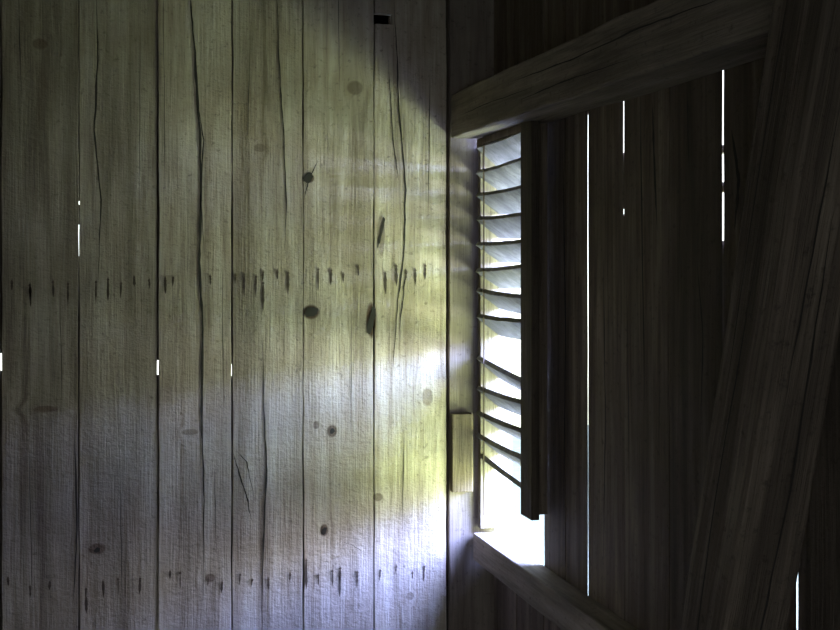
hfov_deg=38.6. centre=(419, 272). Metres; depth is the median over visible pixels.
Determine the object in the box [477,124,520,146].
rail
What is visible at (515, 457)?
slat
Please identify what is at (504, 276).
slat
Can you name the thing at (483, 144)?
rod
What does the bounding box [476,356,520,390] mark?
slat
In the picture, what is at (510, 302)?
slat
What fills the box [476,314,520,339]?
slat
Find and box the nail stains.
[7,264,425,612]
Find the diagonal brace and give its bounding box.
[680,0,839,629]
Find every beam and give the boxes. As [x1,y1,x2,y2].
[451,0,772,138]
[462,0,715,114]
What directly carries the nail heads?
attached to the wall at (353, 484)
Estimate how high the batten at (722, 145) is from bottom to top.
2.750 m
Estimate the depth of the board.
3.56 m
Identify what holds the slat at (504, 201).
attached to the wall at (641, 575)
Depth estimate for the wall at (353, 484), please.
3.37 m
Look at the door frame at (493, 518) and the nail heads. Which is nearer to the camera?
the nail heads
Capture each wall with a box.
[0,0,445,629]
[494,0,809,629]
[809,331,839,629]
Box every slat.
[476,157,520,189]
[476,185,520,213]
[476,212,520,238]
[476,239,520,262]
[476,264,520,288]
[476,288,520,313]
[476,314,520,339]
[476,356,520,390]
[476,385,520,415]
[476,410,520,439]
[476,433,520,465]
[477,132,520,165]
[480,454,520,487]
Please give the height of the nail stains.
0.960 m
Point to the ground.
(527, 534)
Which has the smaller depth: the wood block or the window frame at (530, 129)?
the window frame at (530, 129)
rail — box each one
[473,532,637,629]
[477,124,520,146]
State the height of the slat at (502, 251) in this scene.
0.065 m
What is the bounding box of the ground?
[512,436,797,629]
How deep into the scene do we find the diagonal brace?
1.64 m
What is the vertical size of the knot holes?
1.052 m
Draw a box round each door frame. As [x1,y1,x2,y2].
[478,150,502,528]
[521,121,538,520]
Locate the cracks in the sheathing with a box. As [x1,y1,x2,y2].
[562,97,739,555]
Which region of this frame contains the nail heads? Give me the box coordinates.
[6,265,425,599]
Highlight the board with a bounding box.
[448,0,511,629]
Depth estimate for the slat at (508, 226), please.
3.38 m
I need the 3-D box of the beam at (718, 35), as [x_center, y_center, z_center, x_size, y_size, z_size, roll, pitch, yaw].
[0.387,-0.445,2.646,0.142,0.132,1.863,0,1,-14]
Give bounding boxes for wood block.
[450,413,472,492]
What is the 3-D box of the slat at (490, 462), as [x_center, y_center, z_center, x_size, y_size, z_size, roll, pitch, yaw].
[0.255,0.570,3.347,0.056,0.075,0.414,0,0,-14]
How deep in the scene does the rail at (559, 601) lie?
3.01 m
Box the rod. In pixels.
[483,144,484,515]
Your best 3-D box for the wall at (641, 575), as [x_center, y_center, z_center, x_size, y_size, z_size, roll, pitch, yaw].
[0.771,0.225,1.470,0.029,2.750,4.360,0,0,-14]
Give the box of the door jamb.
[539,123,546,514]
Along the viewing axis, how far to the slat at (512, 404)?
3.36 m
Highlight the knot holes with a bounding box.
[93,172,384,552]
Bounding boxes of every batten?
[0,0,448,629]
[623,145,723,505]
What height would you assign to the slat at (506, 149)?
0.072 m

